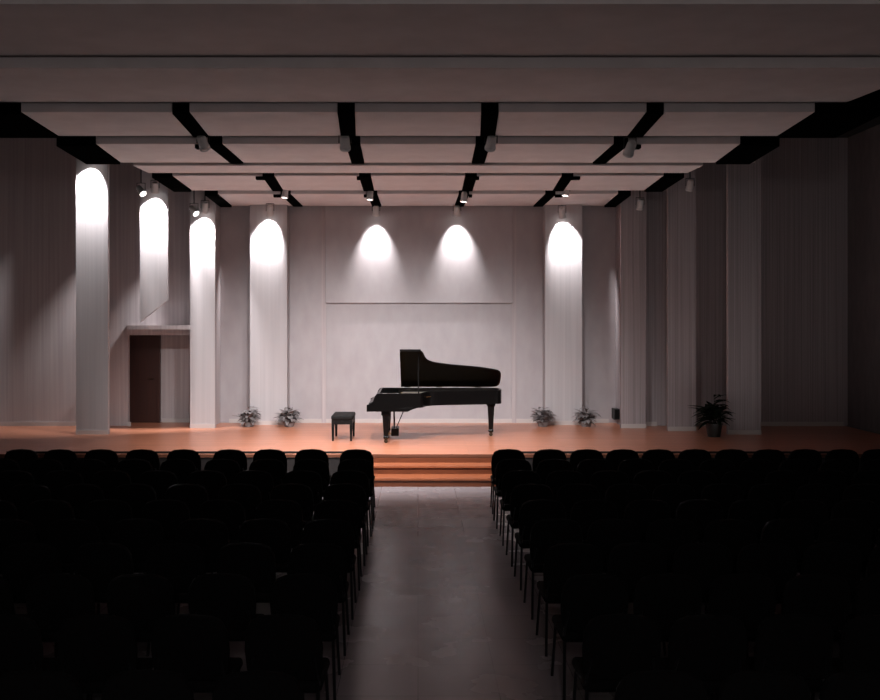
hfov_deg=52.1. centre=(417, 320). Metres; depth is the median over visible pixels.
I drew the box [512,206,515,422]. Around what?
batten
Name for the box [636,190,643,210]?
ceiling spotlight
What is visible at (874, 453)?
chair
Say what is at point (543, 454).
chair
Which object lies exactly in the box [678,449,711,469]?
chair
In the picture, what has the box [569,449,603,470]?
chair
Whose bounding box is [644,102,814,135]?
ceiling panel
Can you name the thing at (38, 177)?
wall
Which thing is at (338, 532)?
chair
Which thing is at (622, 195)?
track
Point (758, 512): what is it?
chair
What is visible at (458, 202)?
track
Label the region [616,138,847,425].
wall
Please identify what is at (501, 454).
chair
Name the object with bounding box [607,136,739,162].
ceiling panel
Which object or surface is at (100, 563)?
chair
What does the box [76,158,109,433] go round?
column
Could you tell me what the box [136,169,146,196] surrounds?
ceiling spotlight
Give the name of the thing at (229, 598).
chair
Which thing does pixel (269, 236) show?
column
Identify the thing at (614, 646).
chair
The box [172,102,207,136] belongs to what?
track
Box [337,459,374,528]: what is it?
chair
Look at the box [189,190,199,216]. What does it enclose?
ceiling spotlight
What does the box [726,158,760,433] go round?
column
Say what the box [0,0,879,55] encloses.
ceiling panel
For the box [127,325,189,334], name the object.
trim
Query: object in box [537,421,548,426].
pot
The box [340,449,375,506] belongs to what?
chair
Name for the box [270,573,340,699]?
chair
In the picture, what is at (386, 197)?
ceiling panel
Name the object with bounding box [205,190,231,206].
track
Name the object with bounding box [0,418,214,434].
baseboard
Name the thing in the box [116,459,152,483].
chair
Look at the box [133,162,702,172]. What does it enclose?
ceiling panel
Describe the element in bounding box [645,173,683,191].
track
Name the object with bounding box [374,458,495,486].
steps
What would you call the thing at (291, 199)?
track
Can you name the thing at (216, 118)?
ceiling panel
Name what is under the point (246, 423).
pot
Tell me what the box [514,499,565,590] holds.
chair
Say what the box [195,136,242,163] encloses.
track
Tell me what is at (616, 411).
grille
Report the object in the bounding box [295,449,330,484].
chair
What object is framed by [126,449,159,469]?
chair
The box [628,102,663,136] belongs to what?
track
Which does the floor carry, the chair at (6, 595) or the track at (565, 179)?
the chair at (6, 595)
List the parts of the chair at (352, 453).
backrest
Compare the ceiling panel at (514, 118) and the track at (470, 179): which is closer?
the ceiling panel at (514, 118)
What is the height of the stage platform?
0.430 m
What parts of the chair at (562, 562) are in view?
leg, leg, seat, backrest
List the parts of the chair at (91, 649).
backrest, seat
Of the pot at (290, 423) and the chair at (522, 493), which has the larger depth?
the pot at (290, 423)
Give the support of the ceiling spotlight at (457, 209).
hanging from the track at (458, 202)
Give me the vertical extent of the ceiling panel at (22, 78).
0.220 m
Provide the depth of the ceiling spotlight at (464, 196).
17.86 m
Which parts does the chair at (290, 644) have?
seat, leg, leg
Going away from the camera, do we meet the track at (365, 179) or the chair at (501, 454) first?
the chair at (501, 454)
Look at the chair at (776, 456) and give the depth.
12.76 m
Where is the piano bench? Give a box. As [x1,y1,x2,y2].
[331,412,354,440]
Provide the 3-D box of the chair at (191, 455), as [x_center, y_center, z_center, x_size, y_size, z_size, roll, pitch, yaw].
[-3.328,2.286,13.018,0.488,0.934,0.554,0,0,0]
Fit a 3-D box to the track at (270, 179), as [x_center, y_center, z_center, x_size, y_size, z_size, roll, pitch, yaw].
[-2.705,-3.268,16.840,0.327,1.565,2.168,0,0,-1]
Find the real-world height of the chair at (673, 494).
0.934 m
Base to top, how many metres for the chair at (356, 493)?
0.934 m
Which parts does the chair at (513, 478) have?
leg, leg, seat, backrest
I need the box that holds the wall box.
[612,408,619,419]
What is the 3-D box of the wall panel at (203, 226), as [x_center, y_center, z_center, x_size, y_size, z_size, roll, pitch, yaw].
[-4.669,-0.855,19.550,0.542,6.350,0.100,0,0,0]
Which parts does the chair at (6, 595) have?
backrest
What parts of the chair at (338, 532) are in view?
backrest, seat, leg, leg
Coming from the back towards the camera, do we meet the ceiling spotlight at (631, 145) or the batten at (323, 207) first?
the batten at (323, 207)
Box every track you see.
[152,173,190,191]
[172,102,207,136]
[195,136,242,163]
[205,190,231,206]
[256,173,282,190]
[273,190,302,206]
[348,130,363,163]
[357,173,373,190]
[364,190,380,206]
[455,190,471,206]
[462,173,478,190]
[472,130,487,163]
[533,190,562,206]
[553,173,579,190]
[593,136,640,163]
[604,190,630,206]
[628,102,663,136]
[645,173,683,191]
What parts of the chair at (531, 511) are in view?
leg, leg, seat, backrest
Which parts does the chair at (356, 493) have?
backrest, seat, leg, leg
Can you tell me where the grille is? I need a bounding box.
[615,410,618,418]
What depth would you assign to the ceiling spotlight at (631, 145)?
12.56 m
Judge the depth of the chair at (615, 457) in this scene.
12.76 m
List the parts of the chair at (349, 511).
backrest, seat, leg, leg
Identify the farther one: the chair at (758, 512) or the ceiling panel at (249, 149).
the ceiling panel at (249, 149)
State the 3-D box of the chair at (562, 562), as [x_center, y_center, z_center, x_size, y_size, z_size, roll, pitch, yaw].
[1.271,2.286,7.620,0.488,0.934,0.554,0,0,-1]
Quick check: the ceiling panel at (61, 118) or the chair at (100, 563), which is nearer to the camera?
the chair at (100, 563)
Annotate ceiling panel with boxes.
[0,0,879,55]
[0,56,879,101]
[21,102,191,135]
[96,136,228,162]
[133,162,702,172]
[172,173,270,189]
[190,102,340,135]
[218,190,291,205]
[222,136,350,162]
[274,173,362,189]
[291,190,371,205]
[355,102,480,135]
[360,136,475,162]
[371,173,464,189]
[377,190,458,205]
[464,190,544,205]
[473,173,561,189]
[485,136,613,162]
[495,102,645,135]
[545,190,617,205]
[565,173,663,189]
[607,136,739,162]
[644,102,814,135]
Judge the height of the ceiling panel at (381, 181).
0.180 m
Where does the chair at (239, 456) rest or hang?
on the floor
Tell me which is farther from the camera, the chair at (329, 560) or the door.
the door
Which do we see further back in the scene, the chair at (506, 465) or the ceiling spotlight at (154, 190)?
the ceiling spotlight at (154, 190)
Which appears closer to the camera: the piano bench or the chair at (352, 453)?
the chair at (352, 453)
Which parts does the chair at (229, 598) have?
seat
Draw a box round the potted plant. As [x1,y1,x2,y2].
[687,394,735,436]
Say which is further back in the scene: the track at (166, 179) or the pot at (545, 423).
the pot at (545, 423)
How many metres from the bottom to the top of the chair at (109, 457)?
0.934 m
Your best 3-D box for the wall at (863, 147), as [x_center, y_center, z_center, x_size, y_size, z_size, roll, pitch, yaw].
[9.550,-0.650,8.900,0.100,6.800,24.000,0,0,0]
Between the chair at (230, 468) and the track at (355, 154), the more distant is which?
the track at (355, 154)
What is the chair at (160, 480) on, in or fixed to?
on the floor
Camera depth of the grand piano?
17.70 m
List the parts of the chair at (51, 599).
leg, backrest, seat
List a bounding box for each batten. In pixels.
[322,206,325,422]
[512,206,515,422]
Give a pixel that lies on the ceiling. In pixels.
(876, 121)
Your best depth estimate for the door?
20.55 m
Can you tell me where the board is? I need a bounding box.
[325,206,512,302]
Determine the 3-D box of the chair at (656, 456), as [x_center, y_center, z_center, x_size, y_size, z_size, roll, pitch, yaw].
[3.413,2.286,13.021,0.488,0.934,0.554,0,0,0]
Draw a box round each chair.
[0,576,27,617]
[0,614,59,675]
[4,449,38,470]
[9,483,51,520]
[26,573,107,699]
[43,449,76,469]
[57,614,152,699]
[74,542,133,613]
[84,449,118,469]
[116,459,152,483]
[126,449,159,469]
[139,470,177,499]
[146,543,205,656]
[151,614,242,692]
[160,459,195,483]
[165,483,208,518]
[167,449,200,470]
[188,573,263,641]
[204,459,240,484]
[213,449,246,471]
[245,614,329,699]
[249,459,285,486]
[253,449,286,472]
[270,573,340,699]
[283,470,322,511]
[288,543,349,655]
[293,459,329,496]
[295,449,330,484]
[302,519,356,619]
[314,499,361,590]
[323,483,366,565]
[330,470,371,546]
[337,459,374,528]
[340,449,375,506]
[490,449,524,513]
[493,459,531,528]
[499,470,540,545]
[505,483,552,566]
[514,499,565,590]
[523,518,582,619]
[532,449,566,471]
[535,543,602,656]
[551,574,627,699]
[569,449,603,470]
[572,613,660,699]
[577,459,612,483]
[605,449,638,470]
[641,449,674,469]
[652,483,694,518]
[675,499,722,542]
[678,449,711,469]
[714,449,748,469]
[727,499,774,542]
[751,449,785,470]
[760,518,813,572]
[788,449,821,471]
[819,459,855,485]
[824,449,858,471]
[860,449,879,466]
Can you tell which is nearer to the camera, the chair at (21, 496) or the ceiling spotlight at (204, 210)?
the chair at (21, 496)
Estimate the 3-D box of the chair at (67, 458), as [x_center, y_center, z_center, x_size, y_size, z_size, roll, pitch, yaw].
[-5.079,2.286,13.020,0.488,0.934,0.554,0,0,1]
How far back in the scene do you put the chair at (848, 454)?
12.76 m
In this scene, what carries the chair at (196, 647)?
on the floor
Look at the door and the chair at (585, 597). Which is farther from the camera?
the door
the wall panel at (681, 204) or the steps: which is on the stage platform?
the wall panel at (681, 204)
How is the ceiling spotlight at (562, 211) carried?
attached to the ceiling panel at (576, 197)
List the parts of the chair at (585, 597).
leg, leg, seat, backrest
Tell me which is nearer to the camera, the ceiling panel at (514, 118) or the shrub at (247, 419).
the ceiling panel at (514, 118)
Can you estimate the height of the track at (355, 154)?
1.605 m
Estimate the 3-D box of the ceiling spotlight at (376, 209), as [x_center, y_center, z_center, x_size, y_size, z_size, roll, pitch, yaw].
[-0.932,-2.469,20.040,0.180,0.292,0.212,0,0,-29]
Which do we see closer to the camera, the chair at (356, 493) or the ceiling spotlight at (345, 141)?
the chair at (356, 493)
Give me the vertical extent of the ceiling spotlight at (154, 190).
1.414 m
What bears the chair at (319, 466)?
on the floor
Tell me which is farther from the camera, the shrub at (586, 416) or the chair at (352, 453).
the shrub at (586, 416)
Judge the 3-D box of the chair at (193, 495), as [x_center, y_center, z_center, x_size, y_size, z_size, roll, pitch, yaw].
[-2.586,2.286,10.318,0.488,0.934,0.554,0,0,1]
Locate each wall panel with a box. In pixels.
[140,170,168,321]
[190,190,215,427]
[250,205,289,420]
[543,205,581,420]
[620,190,645,427]
[667,169,695,430]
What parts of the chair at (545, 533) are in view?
leg, leg, seat, backrest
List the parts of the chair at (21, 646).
seat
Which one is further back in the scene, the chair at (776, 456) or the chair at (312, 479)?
the chair at (776, 456)
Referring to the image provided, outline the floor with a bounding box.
[0,487,878,699]
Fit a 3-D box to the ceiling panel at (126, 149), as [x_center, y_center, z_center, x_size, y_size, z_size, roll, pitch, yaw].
[-3.927,-2.610,13.745,1.904,0.220,2.070,0,0,0]
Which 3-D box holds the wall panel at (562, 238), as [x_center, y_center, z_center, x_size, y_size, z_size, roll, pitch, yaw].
[3.249,-0.855,20.300,0.826,6.350,0.400,0,0,0]
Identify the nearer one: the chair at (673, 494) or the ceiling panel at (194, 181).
the chair at (673, 494)
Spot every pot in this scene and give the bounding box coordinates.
[244,421,254,426]
[283,421,294,426]
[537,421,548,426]
[580,421,591,426]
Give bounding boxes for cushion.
[331,412,354,419]
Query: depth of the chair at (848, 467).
11.87 m
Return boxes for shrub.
[232,406,261,426]
[274,407,303,426]
[531,407,558,426]
[571,407,601,426]
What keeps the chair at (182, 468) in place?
on the floor
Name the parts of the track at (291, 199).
cross arm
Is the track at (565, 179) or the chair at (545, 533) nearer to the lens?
the chair at (545, 533)
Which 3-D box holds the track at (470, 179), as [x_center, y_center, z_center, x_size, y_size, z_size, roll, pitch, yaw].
[0.955,-3.268,16.840,0.254,1.565,2.160,0,0,0]
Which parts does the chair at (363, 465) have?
backrest, leg, leg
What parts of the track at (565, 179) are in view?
cross arm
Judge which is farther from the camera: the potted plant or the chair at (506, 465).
the potted plant
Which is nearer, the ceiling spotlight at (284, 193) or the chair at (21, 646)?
the chair at (21, 646)
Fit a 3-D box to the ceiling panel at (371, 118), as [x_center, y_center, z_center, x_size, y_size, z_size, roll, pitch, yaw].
[0.000,-2.610,11.710,1.749,0.220,1.880,0,0,0]
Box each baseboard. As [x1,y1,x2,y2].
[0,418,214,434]
[229,419,608,424]
[621,422,843,434]
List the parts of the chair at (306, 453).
backrest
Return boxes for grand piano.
[367,349,500,442]
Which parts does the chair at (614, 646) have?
leg, leg, seat, backrest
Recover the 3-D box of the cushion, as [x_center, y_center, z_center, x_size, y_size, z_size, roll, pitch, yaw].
[-1.469,1.867,17.750,0.420,0.096,0.780,0,0,0]
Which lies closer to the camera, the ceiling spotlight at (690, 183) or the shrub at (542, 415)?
the ceiling spotlight at (690, 183)
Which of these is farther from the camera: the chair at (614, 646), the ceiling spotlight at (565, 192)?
the ceiling spotlight at (565, 192)
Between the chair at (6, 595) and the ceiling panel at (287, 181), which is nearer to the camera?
the chair at (6, 595)
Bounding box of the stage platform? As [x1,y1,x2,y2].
[0,422,879,475]
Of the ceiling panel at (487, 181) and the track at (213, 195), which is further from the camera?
the track at (213, 195)
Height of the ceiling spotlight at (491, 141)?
0.292 m
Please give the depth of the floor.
8.40 m
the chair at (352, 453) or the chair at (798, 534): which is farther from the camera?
the chair at (352, 453)
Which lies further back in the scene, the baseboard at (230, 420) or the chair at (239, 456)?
the baseboard at (230, 420)
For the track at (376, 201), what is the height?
1.565 m
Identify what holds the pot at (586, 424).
on the stage platform
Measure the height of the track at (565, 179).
1.565 m
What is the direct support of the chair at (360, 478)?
on the floor
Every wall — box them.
[0,138,219,425]
[220,206,615,422]
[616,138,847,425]
[847,124,879,433]
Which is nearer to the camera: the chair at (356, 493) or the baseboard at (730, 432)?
the chair at (356, 493)
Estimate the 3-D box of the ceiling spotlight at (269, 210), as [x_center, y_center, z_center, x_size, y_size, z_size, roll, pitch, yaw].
[-3.256,-2.439,19.794,0.172,0.293,0.233,0,0,-24]
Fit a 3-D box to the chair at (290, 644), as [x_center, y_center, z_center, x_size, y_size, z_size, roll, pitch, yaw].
[-0.831,2.286,5.830,0.488,0.934,0.554,0,0,2]
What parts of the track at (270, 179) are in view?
cross arm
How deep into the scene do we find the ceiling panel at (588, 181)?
16.52 m
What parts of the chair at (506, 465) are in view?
leg, leg, seat, backrest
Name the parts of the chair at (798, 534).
seat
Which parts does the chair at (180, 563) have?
leg, backrest, seat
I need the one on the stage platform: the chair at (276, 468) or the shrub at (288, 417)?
the shrub at (288, 417)
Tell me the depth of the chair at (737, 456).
12.77 m
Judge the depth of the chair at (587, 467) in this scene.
11.87 m
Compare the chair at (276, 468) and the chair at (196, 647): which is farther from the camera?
the chair at (276, 468)
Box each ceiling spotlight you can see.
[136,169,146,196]
[150,179,159,193]
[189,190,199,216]
[196,135,209,151]
[201,190,208,213]
[266,203,273,216]
[281,190,288,198]
[338,136,351,151]
[366,191,373,200]
[372,205,379,216]
[453,205,460,216]
[460,190,467,202]
[484,135,497,151]
[558,205,565,218]
[562,190,569,196]
[622,137,636,157]
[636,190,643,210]
[685,171,694,191]
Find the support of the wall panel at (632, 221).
on the stage platform
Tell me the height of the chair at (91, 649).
0.934 m
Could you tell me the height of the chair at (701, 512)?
0.934 m
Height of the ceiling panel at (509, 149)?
0.220 m
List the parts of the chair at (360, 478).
backrest, leg, seat, leg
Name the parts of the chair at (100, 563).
leg, seat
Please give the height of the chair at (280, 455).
0.934 m
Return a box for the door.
[130,335,160,422]
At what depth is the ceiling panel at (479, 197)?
18.62 m
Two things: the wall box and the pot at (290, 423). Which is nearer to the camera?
the pot at (290, 423)
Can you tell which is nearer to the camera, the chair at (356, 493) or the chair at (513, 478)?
the chair at (356, 493)
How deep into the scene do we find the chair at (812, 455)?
12.77 m
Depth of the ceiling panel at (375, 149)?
13.26 m
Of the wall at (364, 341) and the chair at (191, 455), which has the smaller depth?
the chair at (191, 455)
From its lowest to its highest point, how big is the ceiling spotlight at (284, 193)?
0.248 m
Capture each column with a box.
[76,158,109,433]
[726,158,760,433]
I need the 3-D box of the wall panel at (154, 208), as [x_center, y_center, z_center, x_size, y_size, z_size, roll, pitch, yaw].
[-5.573,-2.004,19.030,0.591,4.051,0.060,0,0,0]
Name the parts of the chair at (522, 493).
leg, seat, leg, backrest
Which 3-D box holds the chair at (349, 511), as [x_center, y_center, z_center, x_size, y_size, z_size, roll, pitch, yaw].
[-0.829,2.286,9.418,0.488,0.934,0.554,0,0,-2]
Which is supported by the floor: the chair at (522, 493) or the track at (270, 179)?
the chair at (522, 493)
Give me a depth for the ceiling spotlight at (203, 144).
12.56 m
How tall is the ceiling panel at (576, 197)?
0.180 m
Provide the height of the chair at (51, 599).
0.934 m
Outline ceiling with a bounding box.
[355,116,879,137]
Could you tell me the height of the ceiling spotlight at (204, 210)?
1.758 m
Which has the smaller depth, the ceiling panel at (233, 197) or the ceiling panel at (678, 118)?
the ceiling panel at (678, 118)
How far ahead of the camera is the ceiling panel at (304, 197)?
18.62 m
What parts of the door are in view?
frame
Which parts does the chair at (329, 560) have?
backrest, seat, leg, leg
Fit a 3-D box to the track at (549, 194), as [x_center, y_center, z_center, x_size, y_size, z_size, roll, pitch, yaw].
[2.721,-3.268,19.170,0.347,1.565,2.320,0,0,0]
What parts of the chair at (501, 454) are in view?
leg, leg, backrest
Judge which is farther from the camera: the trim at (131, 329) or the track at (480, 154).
the trim at (131, 329)
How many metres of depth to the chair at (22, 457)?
12.77 m
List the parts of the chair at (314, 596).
backrest, seat, leg, leg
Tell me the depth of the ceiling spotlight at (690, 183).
18.61 m
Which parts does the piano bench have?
leg, leg, leg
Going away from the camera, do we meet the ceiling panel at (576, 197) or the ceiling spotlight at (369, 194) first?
the ceiling spotlight at (369, 194)
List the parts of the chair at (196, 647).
seat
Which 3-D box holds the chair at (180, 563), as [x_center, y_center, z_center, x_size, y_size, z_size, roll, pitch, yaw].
[-1.999,2.286,7.627,0.488,0.934,0.554,0,0,-2]
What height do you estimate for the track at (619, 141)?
1.605 m

